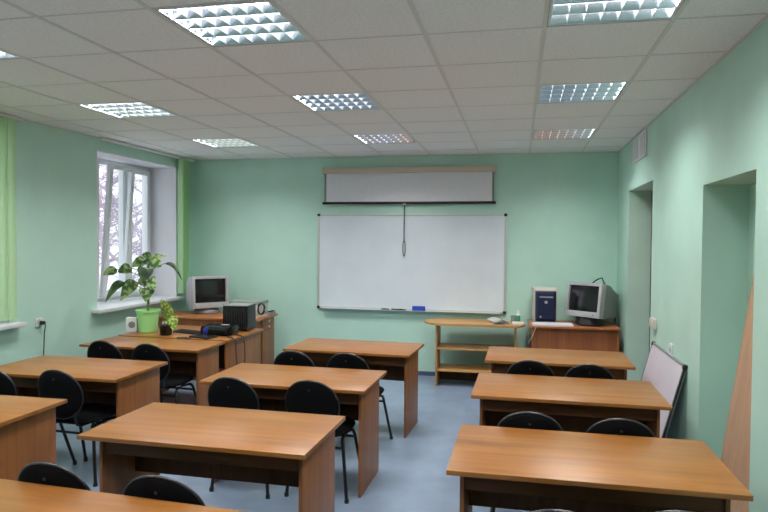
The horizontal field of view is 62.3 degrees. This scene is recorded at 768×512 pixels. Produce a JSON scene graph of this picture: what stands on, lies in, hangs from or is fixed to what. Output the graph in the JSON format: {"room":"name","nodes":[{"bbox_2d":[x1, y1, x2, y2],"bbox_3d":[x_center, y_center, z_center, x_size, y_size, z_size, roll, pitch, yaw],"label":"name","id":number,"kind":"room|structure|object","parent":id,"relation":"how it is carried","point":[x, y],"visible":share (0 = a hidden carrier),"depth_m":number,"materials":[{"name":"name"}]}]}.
{"room":"classroom","nodes":[
{"label":"classroom","id":0,"kind":"room"},
{"bbox_2d":[0,120,188,364],"bbox_3d":[-3.954,0.049,3.768,0.500,3.050,10.120,1,1,12],"label":"wall","id":1,"kind":"structure","parent":0,"point":[56,168],"depth_m":6.21,"materials":[{"name":"green paint"}]},
{"bbox_2d":[0,322,26,330],"bbox_3d":[-3.609,0.625,4.899,0.480,0.038,1.730,1,1,12],"label":"window sill","id":2,"kind":"structure","parent":1,"relation":"attached to","point":[3,326],"depth_m":5.55,"materials":[{"name":"white plastic"}]},
{"bbox_2d":[35,318,41,326],"bbox_3d":[-3.233,0.621,5.954,0.016,0.080,0.080,1,1,12],"label":"wall socket","id":3,"kind":"object","parent":1,"relation":"attached to","point":[37,320],"visible":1,"depth_m":5.93,"materials":[{"name":"white plastic"}]},
{"bbox_2d":[39,321,45,354],"bbox_3d":[-3.172,1.064,6.035,0.057,0.918,0.185,1,2,25],"label":"extension cord","id":4,"kind":"object","parent":1,"relation":"attached to","point":[40,322],"visible":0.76,"depth_m":5.96,"materials":[{"name":"black plastic"}]},
{"bbox_2d":[97,158,149,302],"bbox_3d":[-3.227,-0.299,7.626,0.229,1.677,1.589,1,1,12],"label":"window","id":5,"kind":"structure","parent":1,"relation":"in","point":[126,173],"depth_m":7.81,"materials":[{"name":"white plastic"}]},
{"bbox_2d":[96,150,176,308],"bbox_3d":[-3.135,-0.295,7.607,0.498,1.710,1.615,1,1,12],"label":"trim","id":6,"kind":"structure","parent":1,"relation":"attached to","point":[163,178],"depth_m":8.36,"materials":[{"name":"white paint"}]},
{"bbox_2d":[91,295,185,313],"bbox_3d":[-3.025,0.562,7.644,0.480,0.038,1.875,1,1,12],"label":"trim","id":7,"kind":"structure","parent":1,"relation":"attached to","point":[103,307],"depth_m":7.46,"materials":[{"name":"white plastic"}]},
{"bbox_2d":[56,375,530,511],"bbox_3d":[-1.016,1.688,3.180,6.735,0.150,10.520,1,1,12],"label":"floor","id":8,"kind":"structure","parent":0,"point":[411,476],"depth_m":4.80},
{"bbox_2d":[0,395,66,480],"bbox_3d":[-2.531,1.223,3.602,1.165,0.735,0.660,1,1,11],"label":"school desk","id":9,"kind":"object","parent":8,"relation":"on","point":[27,424],"visible":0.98,"depth_m":3.57,"materials":[{"name":"brown wood"}]},
{"bbox_2d":[0,371,76,464],"bbox_3d":[-2.598,1.158,4.574,0.455,0.816,0.556,1,1,18],"label":"office chair","id":10,"kind":"object","parent":8,"relation":"on","point":[7,386],"visible":0.12,"depth_m":4.30,"materials":[{"name":"black leather"}]},
{"bbox_2d":[18,462,90,490],"bbox_3d":[-1.266,1.213,2.769,0.455,0.816,0.556,1,1,15],"label":"office chair","id":11,"kind":"object","parent":8,"relation":"on","point":[45,473],"visible":0.33,"depth_m":2.49,"materials":[{"name":"black fabric"}]},
{"bbox_2d":[38,370,115,486],"bbox_3d":[-2.138,1.163,4.523,0.455,0.816,0.556,1,1,16],"label":"office chair","id":12,"kind":"object","parent":8,"relation":"on","point":[57,384],"visible":0.83,"depth_m":4.30,"materials":[{"name":"black fabric"}]},
{"bbox_2d":[0,355,167,417],"bbox_3d":[-2.317,1.195,4.779,1.130,0.735,0.670,1,1,12],"label":"school desk","id":13,"kind":"object","parent":8,"relation":"on","point":[128,385],"visible":0.56,"depth_m":4.71,"materials":[{"name":"brown wood"}]},
{"bbox_2d":[87,341,122,427],"bbox_3d":[-2.369,1.130,5.742,0.455,0.816,0.556,1,1,16],"label":"office chair","id":14,"kind":"object","parent":8,"relation":"on","point":[96,349],"visible":0.2,"depth_m":5.47,"materials":[{"name":"black leather"}]},
{"bbox_2d":[0,479,245,511],"bbox_3d":[-1.098,1.273,2.068,1.120,0.735,0.700,1,1,15],"label":"school desk","id":15,"kind":"object","parent":8,"relation":"on","point":[15,496],"visible":1,"depth_m":2.32,"materials":[{"name":"brown wood"}]},
{"bbox_2d":[79,336,224,405],"bbox_3d":[-2.130,1.169,5.880,1.180,0.735,0.520,1,1,14],"label":"school desk","id":16,"kind":"object","parent":8,"relation":"on","point":[199,359],"visible":0.48,"depth_m":5.78,"materials":[{"name":"brown wood"}]},
{"bbox_2d":[132,344,195,403],"bbox_3d":[-1.923,1.137,5.606,0.455,0.816,0.556,1,1,16],"label":"office chair","id":17,"kind":"object","parent":8,"relation":"on","point":[147,352],"visible":0.56,"depth_m":5.39,"materials":[{"name":"black plastic"}]},
{"bbox_2d":[123,475,205,505],"bbox_3d":[-0.787,1.220,2.642,0.455,0.816,0.556,1,1,14],"label":"office chair","id":18,"kind":"object","parent":8,"relation":"on","point":[157,487],"visible":0.62,"depth_m":2.36,"materials":[{"name":"black fabric"}]},
{"bbox_2d":[118,325,263,392],"bbox_3d":[-1.976,1.153,6.604,1.200,0.735,0.820,1,1,13],"label":"computer desk","id":19,"kind":"object","parent":8,"relation":"on","point":[227,358],"visible":0.36,"depth_m":6.45,"materials":[{"name":"brown wood"}]},
{"bbox_2d":[126,317,137,331],"bbox_3d":[-2.602,0.706,6.562,0.110,0.150,0.063,0,1,-8],"label":"speaker","id":20,"kind":"object","parent":19,"relation":"on","point":[131,322],"visible":0.97,"depth_m":6.53,"materials":[{"name":"white plastic"}]},
{"bbox_2d":[128,321,134,327],"bbox_3d":[-2.593,0.707,6.533,0.068,0.068,0.004,0,1,-8],"label":"cone","id":21,"kind":"object","parent":20,"relation":"on","point":[131,324],"depth_m":6.53,"materials":[{"name":"white plastic"}]},
{"bbox_2d":[103,252,181,332],"bbox_3d":[-2.479,0.369,6.571,0.814,0.826,0.245,1,1,6],"label":"potted plant","id":22,"kind":"object","parent":19,"relation":"on","point":[147,318],"visible":1,"depth_m":6.53,"materials":[{"name":"green plant"}]},
{"bbox_2d":[158,300,177,335],"bbox_3d":[-2.152,0.612,6.347,0.200,0.355,0.140,1,1,12],"label":"potted plant","id":23,"kind":"object","parent":19,"relation":"on","point":[167,311],"visible":1,"depth_m":6.33,"materials":[{"name":"green plant"}]},
{"bbox_2d":[173,329,200,334],"bbox_3d":[-2.000,0.774,6.513,0.340,0.025,0.120,1,2,30],"label":"keyboard","id":24,"kind":"object","parent":19,"relation":"on","point":[185,331],"visible":0.94,"depth_m":6.48,"materials":[{"name":"plastic"}]},
{"bbox_2d":[189,334,216,338],"bbox_3d":[-1.767,0.786,6.213,0.240,0.022,0.140,1,2,28],"label":"flat device","id":25,"kind":"object","parent":19,"relation":"on","point":[201,336],"visible":1,"depth_m":6.18,"materials":[{"name":"black plastic"}]},
{"bbox_2d":[200,323,237,335],"bbox_3d":[-1.664,0.742,6.419,0.320,0.101,0.233,1,2,20],"label":"projector","id":26,"kind":"object","parent":19,"relation":"on","point":[211,328],"visible":0.98,"depth_m":6.34,"materials":[{"name":"black plastic"}]},
{"bbox_2d":[227,334,245,364],"bbox_3d":[-1.453,0.996,6.233,0.159,0.426,0.271,1,1,12],"label":"cable","id":27,"kind":"object","parent":19,"relation":"hanging from","point":[234,334],"visible":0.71,"depth_m":6.20,"materials":[{"name":"black plastic"}]},
{"bbox_2d":[223,303,255,330],"bbox_3d":[-1.541,0.650,6.773,0.270,0.269,0.284,1,1,6],"label":"desktop computer","id":28,"kind":"object","parent":19,"relation":"on","point":[243,315],"visible":0.82,"depth_m":6.64,"materials":[{"name":"black"}]},
{"bbox_2d":[223,306,246,329],"bbox_3d":[-1.555,0.649,6.640,0.260,0.244,0.012,1,1,6],"label":"grille","id":29,"kind":"object","parent":28,"relation":"attached to","point":[236,315],"depth_m":6.63,"materials":[{"name":"black plastic"}]},
{"bbox_2d":[77,402,345,511],"bbox_3d":[-0.860,1.244,3.305,1.178,0.735,0.655,1,1,13],"label":"school desk","id":30,"kind":"object","parent":8,"relation":"on","point":[292,449],"visible":0.99,"depth_m":3.23,"materials":[{"name":"brown wood"}]},
{"bbox_2d":[158,310,277,379],"bbox_3d":[-2.070,1.083,7.885,1.340,0.810,0.650,1,1,11],"label":"desk","id":31,"kind":"object","parent":8,"relation":"on","point":[189,318],"depth_m":7.72,"materials":[{"name":"red wood"}]},
{"bbox_2d":[186,276,228,313],"bbox_3d":[-2.302,0.482,8.157,0.469,0.473,0.507,-1,2,-35],"label":"monitor","id":32,"kind":"object","parent":31,"relation":"on","point":[204,294],"visible":0.92,"depth_m":7.97,"materials":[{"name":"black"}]},
{"bbox_2d":[229,299,267,316],"bbox_3d":[-1.667,0.639,7.856,0.390,0.185,0.310,1,1,10],"label":"scanner","id":33,"kind":"object","parent":31,"relation":"on","point":[256,301],"visible":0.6,"depth_m":7.76,"materials":[{"name":"beige plastic"}]},
{"bbox_2d":[257,303,264,314],"bbox_3d":[-1.475,0.634,7.630,0.104,0.145,0.052,1,1,12],"label":"cable coil","id":34,"kind":"object","parent":31,"relation":"on","point":[259,304],"visible":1,"depth_m":7.62,"materials":[{"name":"black plastic"}]},
{"bbox_2d":[207,377,269,498],"bbox_3d":[-0.924,1.177,4.341,0.455,0.816,0.556,1,1,16],"label":"office chair","id":35,"kind":"object","parent":8,"relation":"on","point":[228,392],"visible":0.34,"depth_m":4.08,"materials":[{"name":"black fabric"}]},
{"bbox_2d":[199,363,386,497],"bbox_3d":[-0.620,1.216,4.518,1.161,0.735,0.660,1,1,13],"label":"school desk","id":36,"kind":"object","parent":8,"relation":"on","point":[357,390],"visible":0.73,"depth_m":4.44,"materials":[{"name":"brown wood"}]},
{"bbox_2d":[274,350,314,366],"bbox_3d":[-0.663,1.155,5.329,0.455,0.816,0.556,1,1,16],"label":"office chair","id":37,"kind":"object","parent":8,"relation":"on","point":[292,358],"visible":0.17,"depth_m":5.05,"materials":[{"name":"black plastic"}]},
{"bbox_2d":[284,380,357,503],"bbox_3d":[-0.410,1.183,4.274,0.455,0.816,0.556,1,1,14],"label":"office chair","id":38,"kind":"object","parent":8,"relation":"on","point":[303,396],"visible":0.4,"depth_m":4.03,"materials":[{"name":"black fabric"}]},
{"bbox_2d":[283,338,423,437],"bbox_3d":[-0.263,1.187,5.802,1.148,0.735,0.655,1,1,15],"label":"school desk","id":39,"kind":"object","parent":8,"relation":"on","point":[399,359],"visible":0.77,"depth_m":5.67,"materials":[{"name":"brown wood"}]},
{"bbox_2d":[327,353,392,439],"bbox_3d":[-0.217,1.160,5.243,0.455,0.816,0.556,1,1,18],"label":"office chair","id":40,"kind":"object","parent":8,"relation":"on","point":[340,360],"visible":0.19,"depth_m":4.99,"materials":[{"name":"black leather"}]},
{"bbox_2d":[424,318,524,385],"bbox_3d":[1.062,1.149,7.521,1.180,0.745,0.520,1,1,11],"label":"side table","id":41,"kind":"object","parent":8,"relation":"on","point":[465,372],"visible":0.67,"depth_m":7.50,"materials":[{"name":"brown wood"}]},
{"bbox_2d":[437,363,490,372],"bbox_3d":[1.088,1.336,7.526,0.883,0.022,0.370,1,1,11],"label":"shelf","id":42,"kind":"object","parent":41,"relation":"attached to","point":[440,367],"depth_m":7.49,"materials":[{"name":"brown wood"}]},
{"bbox_2d":[437,343,513,350],"bbox_3d":[1.090,1.081,7.519,0.883,0.022,0.370,1,1,11],"label":"shelf","id":43,"kind":"object","parent":41,"relation":"attached to","point":[440,346],"depth_m":7.51,"materials":[{"name":"brown wood"}]},
{"bbox_2d":[487,317,510,324],"bbox_3d":[1.352,0.754,7.431,0.297,0.053,0.341,1,1,7],"label":"paper stack","id":44,"kind":"object","parent":41,"relation":"on","point":[495,320],"visible":1,"depth_m":7.36,"materials":[{"name":"white paper"}]},
{"bbox_2d":[510,315,515,322],"bbox_3d":[1.526,0.741,7.460,0.072,0.082,0.088,-1,2,-44],"label":"cup","id":45,"kind":"object","parent":41,"relation":"on","point":[513,317],"visible":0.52,"depth_m":7.44,"materials":[{"name":"grey plastic"}]},
{"bbox_2d":[512,321,523,324],"bbox_3d":[1.536,0.770,7.300,0.130,0.032,0.070,1,1,8],"label":"box","id":46,"kind":"object","parent":41,"relation":"on","point":[513,322],"visible":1,"depth_m":7.27,"materials":[{"name":"white paper"}]},
{"bbox_2d":[516,310,520,321],"bbox_3d":[1.556,0.707,7.376,0.054,0.155,0.054,1,1,12],"label":"spray bottle","id":47,"kind":"object","parent":41,"relation":"on","point":[518,315],"visible":0.88,"depth_m":7.36,"materials":[{"name":"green plastic"}]},
{"bbox_2d":[490,411,562,511],"bbox_3d":[0.811,1.210,3.575,0.455,0.816,0.556,1,1,12],"label":"office chair","id":48,"kind":"object","parent":8,"relation":"on","point":[525,419],"visible":0.14,"depth_m":3.30,"materials":[{"name":"black fabric"}]},
{"bbox_2d":[506,360,553,375],"bbox_3d":[1.151,1.177,5.005,0.455,0.816,0.556,1,1,14],"label":"office chair","id":49,"kind":"object","parent":8,"relation":"on","point":[524,367],"visible":0.13,"depth_m":4.73,"materials":[{"name":"black plastic"}]},
{"bbox_2d":[531,509,573,511],"bbox_3d":[0.633,1.239,2.371,0.455,0.816,0.556,1,1,12],"label":"office chair","id":50,"kind":"object","parent":8,"relation":"on","point":[540,510],"visible":1,"depth_m":2.10,"materials":[{"name":"black fabric"}]},
{"bbox_2d":[485,346,635,379],"bbox_3d":[1.452,1.211,5.379,1.155,0.735,0.702,1,1,12],"label":"school desk","id":51,"kind":"object","parent":8,"relation":"on","point":[560,361],"visible":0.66,"depth_m":5.25,"materials":[{"name":"brown wood"}]},
{"bbox_2d":[471,372,672,437],"bbox_3d":[1.193,1.238,4.208,1.177,0.735,0.704,1,1,12],"label":"school desk","id":52,"kind":"object","parent":8,"relation":"on","point":[576,404],"visible":0.78,"depth_m":4.06,"materials":[{"name":"brown wood"}]},
{"bbox_2d":[527,319,620,351],"bbox_3d":[2.149,1.156,7.300,0.965,0.760,0.600,1,1,10],"label":"desk","id":53,"kind":"object","parent":8,"relation":"on","point":[605,337],"visible":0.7,"depth_m":7.05,"materials":[{"name":"red wood"}]},
{"bbox_2d":[532,287,556,321],"bbox_3d":[1.868,0.571,7.400,0.260,0.400,0.396,1,1,9],"label":"computer tower","id":54,"kind":"object","parent":53,"relation":"on","point":[544,299],"visible":0.9,"depth_m":7.22,"materials":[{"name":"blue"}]},
{"bbox_2d":[532,322,573,326],"bbox_3d":[1.888,0.764,7.127,0.440,0.029,0.140,1,1,9],"label":"keyboard","id":55,"kind":"object","parent":53,"relation":"on","point":[533,323],"visible":1,"depth_m":7.09,"materials":[{"name":"white plastic"}]},
{"bbox_2d":[564,277,618,326],"bbox_3d":[2.427,0.510,7.281,0.577,0.537,0.456,-1,2,-38],"label":"monitor","id":56,"kind":"object","parent":53,"relation":"on","point":[591,303],"visible":1,"depth_m":7.10,"materials":[{"name":"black plastic"}]},
{"bbox_2d":[564,364,613,379],"bbox_3d":[1.550,1.184,4.869,0.455,0.816,0.556,1,1,14],"label":"office chair","id":57,"kind":"object","parent":8,"relation":"on","point":[583,370],"visible":0.12,"depth_m":4.60,"materials":[{"name":"black plastic"}]},
{"bbox_2d":[446,424,752,511],"bbox_3d":[0.907,1.268,2.897,1.176,0.735,0.690,1,1,12],"label":"school desk","id":58,"kind":"object","parent":8,"relation":"on","point":[497,467],"visible":1,"depth_m":2.77,"materials":[{"name":"brown wood"}]},
{"bbox_2d":[585,418,655,437],"bbox_3d":[1.245,1.216,3.462,0.455,0.816,0.556,1,1,12],"label":"office chair","id":59,"kind":"object","parent":8,"relation":"on","point":[613,426],"visible":0.15,"depth_m":3.19,"materials":[{"name":"black fabric"}]},
{"bbox_2d":[641,341,687,437],"bbox_3d":[2.059,1.165,4.896,0.256,0.872,1.072,1,1,12],"label":"leaning board","id":60,"kind":"object","parent":8,"relation":"on","point":[666,373],"visible":0.5,"depth_m":4.67,"materials":[{"name":"white plastic"}]},
{"bbox_2d":[658,510,693,511],"bbox_3d":[1.044,1.242,2.370,0.455,0.816,0.556,1,1,12],"label":"office chair","id":61,"kind":"object","parent":8,"relation":"on","point":[664,510],"visible":1,"depth_m":2.10,"materials":[{"name":"black fabric"}]},
{"bbox_2d":[721,275,753,511],"bbox_3d":[1.974,0.628,3.384,0.300,2.013,0.492,1,1,12],"label":"plank","id":62,"kind":"object","parent":8,"relation":"on","point":[735,455],"visible":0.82,"depth_m":3.48,"materials":[{"name":"brown wood"}]},
{"bbox_2d":[0,0,767,159],"bbox_3d":[-0.991,-1.369,3.104,6.535,0.434,10.520,1,1,12],"label":"ceiling","id":63,"kind":"structure","parent":0,"point":[135,30],"depth_m":4.01,"materials":[{"name":"tile"}]},
{"bbox_2d":[0,50,19,58],"bbox_3d":[-2.492,-1.220,3.553,0.572,0.091,0.572,1,1,12],"label":"ceiling light","id":64,"kind":"object","parent":63,"relation":"attached to","point":[3,55],"visible":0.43,"depth_m":3.77,"materials":[{"name":"white metal"}]},
{"bbox_2d":[0,113,23,320],"bbox_3d":[-3.420,-0.314,4.837,0.040,1.782,1.750,1,1,12],"label":"vertical blind","id":65,"kind":"object","parent":63,"relation":"hanging from","point":[8,244],"visible":1,"depth_m":5.54,"materials":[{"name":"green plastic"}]},
{"bbox_2d":[80,102,176,117],"bbox_3d":[-2.117,-1.260,5.313,0.572,0.091,0.572,1,1,12],"label":"ceiling light","id":66,"kind":"object","parent":63,"relation":"attached to","point":[130,109],"visible":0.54,"depth_m":5.33,"materials":[{"name":"white metal"}]},
{"bbox_2d":[99,137,194,293],"bbox_3d":[-2.787,-0.384,7.666,0.111,1.772,1.950,1,1,12],"label":"vertical blind","id":67,"kind":"object","parent":63,"relation":"hanging from","point":[182,163],"visible":0.98,"depth_m":8.29,"materials":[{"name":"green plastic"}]},
{"bbox_2d":[193,138,258,146],"bbox_3d":[-1.742,-1.301,7.073,0.572,0.091,0.572,1,1,12],"label":"ceiling light","id":68,"kind":"object","parent":63,"relation":"attached to","point":[238,142],"visible":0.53,"depth_m":7.11,"materials":[{"name":"white metal"}]},
{"bbox_2d":[154,0,309,45],"bbox_3d":[-0.731,-1.196,3.179,0.572,0.091,0.572,1,1,12],"label":"ceiling light","id":69,"kind":"object","parent":63,"relation":"attached to","point":[255,22],"visible":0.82,"depth_m":3.18,"materials":[{"name":"white metal"}]},
{"bbox_2d":[291,93,380,110],"bbox_3d":[-0.357,-1.237,4.939,0.572,0.091,0.572,1,1,12],"label":"ceiling light","id":70,"kind":"object","parent":63,"relation":"attached to","point":[347,101],"visible":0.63,"depth_m":4.96,"materials":[{"name":"white metal"}]},
{"bbox_2d":[0,0,767,159],"bbox_3d":[-0.993,-1.164,3.109,5.535,0.035,10.120,1,1,12],"label":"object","id":71,"kind":"structure","parent":63,"relation":"attached to","point":[683,5],"depth_m":4.17,"materials":[{"name":"white metal"}]},
{"bbox_2d":[353,134,416,143],"bbox_3d":[0.018,-1.277,6.699,0.572,0.091,0.572,1,1,12],"label":"ceiling light","id":72,"kind":"object","parent":63,"relation":"attached to","point":[386,138],"visible":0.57,"depth_m":6.73,"materials":[{"name":"white metal"}]},
{"bbox_2d":[533,129,595,139],"bbox_3d":[1.779,-1.254,6.325,0.572,0.091,0.572,1,1,12],"label":"ceiling light","id":73,"kind":"object","parent":63,"relation":"attached to","point":[569,133],"visible":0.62,"depth_m":6.35,"materials":[{"name":"white metal"}]},
{"bbox_2d":[537,82,627,102],"bbox_3d":[1.404,-1.213,4.564,0.572,0.091,0.572,1,1,12],"label":"ceiling light","id":74,"kind":"object","parent":63,"relation":"attached to","point":[587,92],"visible":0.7,"depth_m":4.59,"materials":[{"name":"white metal"}]},
{"bbox_2d":[547,0,683,25],"bbox_3d":[1.029,-1.172,2.804,0.572,0.091,0.572,1,1,12],"label":"ceiling light","id":75,"kind":"object","parent":63,"relation":"attached to","point":[561,12],"visible":0.94,"depth_m":2.98,"materials":[{"name":"white metal"}]},
{"bbox_2d":[189,152,618,371],"bbox_3d":[0.071,-0.028,8.186,6.535,3.050,0.200,1,1,12],"label":"wall","id":76,"kind":"structure","parent":0,"point":[253,222],"depth_m":8.08,"materials":[{"name":"green paint"}]},
{"bbox_2d":[322,165,496,255],"bbox_3d":[0.286,-0.557,7.980,2.204,1.130,0.090,1,1,12],"label":"projection screen","id":77,"kind":"object","parent":76,"relation":"attached to","point":[419,184],"visible":1,"depth_m":7.95,"materials":[{"name":"white fabric"}]},
{"bbox_2d":[317,213,506,313],"bbox_3d":[0.310,0.081,7.991,2.420,1.231,0.084,1,1,12],"label":"whiteboard","id":78,"kind":"object","parent":76,"relation":"attached to","point":[452,263],"visible":1,"depth_m":8.00,"materials":[{"name":"white ceramic"}]},
{"bbox_2d":[322,307,499,313],"bbox_3d":[0.303,0.687,7.995,2.280,0.008,0.061,1,1,12],"label":"tray","id":79,"kind":"object","parent":78,"relation":"on","point":[452,310],"depth_m":7.94,"materials":[{"name":"silver metal"}]},
{"bbox_2d":[412,306,424,310],"bbox_3d":[0.435,0.657,7.965,0.160,0.055,0.050,1,1,12],"label":"eraser","id":80,"kind":"object","parent":78,"relation":"on","point":[414,308],"visible":1,"depth_m":7.94,"materials":[{"name":"blue plastic"}]},
{"bbox_2d":[418,371,434,375],"bbox_3d":[0.037,1.474,8.118,5.535,0.050,0.015,1,1,12],"label":"baseboard","id":81,"kind":"structure","parent":76,"relation":"attached to","point":[426,373],"depth_m":8.01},
{"bbox_2d":[616,19,767,511],"bbox_3d":[1.948,0.128,2.513,0.500,3.050,10.120,1,1,12],"label":"wall","id":82,"kind":"structure","parent":0,"point":[705,151],"depth_m":4.05,"materials":[{"name":"green paint"}]},
{"bbox_2d":[632,128,646,164],"bbox_3d":[2.478,-1.054,6.172,0.015,0.250,0.710,1,1,12],"label":"air vent","id":83,"kind":"object","parent":82,"relation":"in","point":[640,142],"visible":1,"depth_m":6.12,"materials":[{"name":"white plastic"}]},
{"bbox_2d":[649,191,652,350],"bbox_3d":[2.716,0.447,6.137,0.048,2.245,1.243,1,1,12],"label":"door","id":84,"kind":"structure","parent":82,"relation":"in","point":[652,191],"depth_m":6.71,"materials":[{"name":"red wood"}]},
{"bbox_2d":[649,317,656,328],"bbox_3d":[2.280,0.570,5.393,0.036,0.084,0.150,1,1,12],"label":"light switch","id":85,"kind":"object","parent":82,"relation":"attached to","point":[652,321],"visible":1,"depth_m":5.33,"materials":[{"name":"beige plastic"}]},
{"bbox_2d":[669,343,673,355],"bbox_3d":[2.156,0.704,4.773,0.018,0.090,0.080,1,1,12],"label":"wall socket","id":86,"kind":"object","parent":82,"relation":"attached to","point":[671,346],"visible":0.97,"depth_m":4.74,"materials":[{"name":"white plastic"}]},
{"bbox_2d":[746,183,755,313],"bbox_3d":[2.201,0.598,3.540,0.050,2.065,0.923,1,1,12],"label":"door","id":87,"kind":"structure","parent":82,"relation":"in","point":[752,187],"depth_m":3.93,"materials":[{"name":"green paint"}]},
{"label":"outside","id":88,"kind":"structure","parent":0,"visible":0},
{"bbox_2d":[99,273,141,302],"bbox_3d":[-41.790,4.603,34.569,84.000,0.200,130.000,1,1,12],"label":"floor","id":89,"kind":"structure","parent":88,"point":[111,280],"depth_m":87.17,"materials":[{"name":"white"}]},
{"bbox_2d":[99,166,136,250],"bbox_3d":[-24.453,-3.988,53.260,10.889,16.357,9.598,2,2,38],"label":"bare tree","id":90,"kind":"object","parent":89,"relation":"on","point":[101,166],"visible":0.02,"depth_m":54.57,"materials":[{"name":"grey plant"}]},
{"bbox_2d":[99,169,139,266],"bbox_3d":[-19.619,-3.613,42.283,8.728,16.241,8.978,0,1,-5],"label":"bare tree","id":91,"kind":"object","parent":89,"relation":"on","point":[105,174],"visible":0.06,"depth_m":41.82,"materials":[{"name":"grey plant"}]},
{"bbox_2d":[99,166,141,300],"bbox_3d":[-8.842,-0.770,20.739,7.035,11.802,6.689,0,2,-28],"label":"bare tree","id":92,"kind":"object","parent":89,"relation":"on","point":[115,180],"visible":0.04,"depth_m":20.57,"materials":[{"name":"grey plant"}]},
{"bbox_2d":[99,165,141,302],"bbox_3d":[-12.879,-1.733,30.572,9.414,13.145,6.969,-1,2,-41],"label":"bare tree","id":93,"kind":"object","parent":89,"relation":"on","point":[135,209],"visible":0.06,"depth_m":30.23,"materials":[{"name":"grey plant"}]},
{"bbox_2d":[99,181,141,255],"bbox_3d":[-23.738,-5.150,64.317,10.748,18.126,11.123,1,2,21],"label":"bare tree","id":94,"kind":"object","parent":89,"relation":"on","point":[136,217],"visible":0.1,"depth_m":64.35,"materials":[{"name":"grey plant"}]},
{"bbox_2d":[114,175,141,236],"bbox_3d":[-17.788,-4.016,51.543,10.812,16.597,9.760,0,1,1],"label":"bare tree","id":95,"kind":"object","parent":89,"relation":"on","point":[139,178],"visible":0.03,"depth_m":50.84,"materials":[{"name":"grey plant"}]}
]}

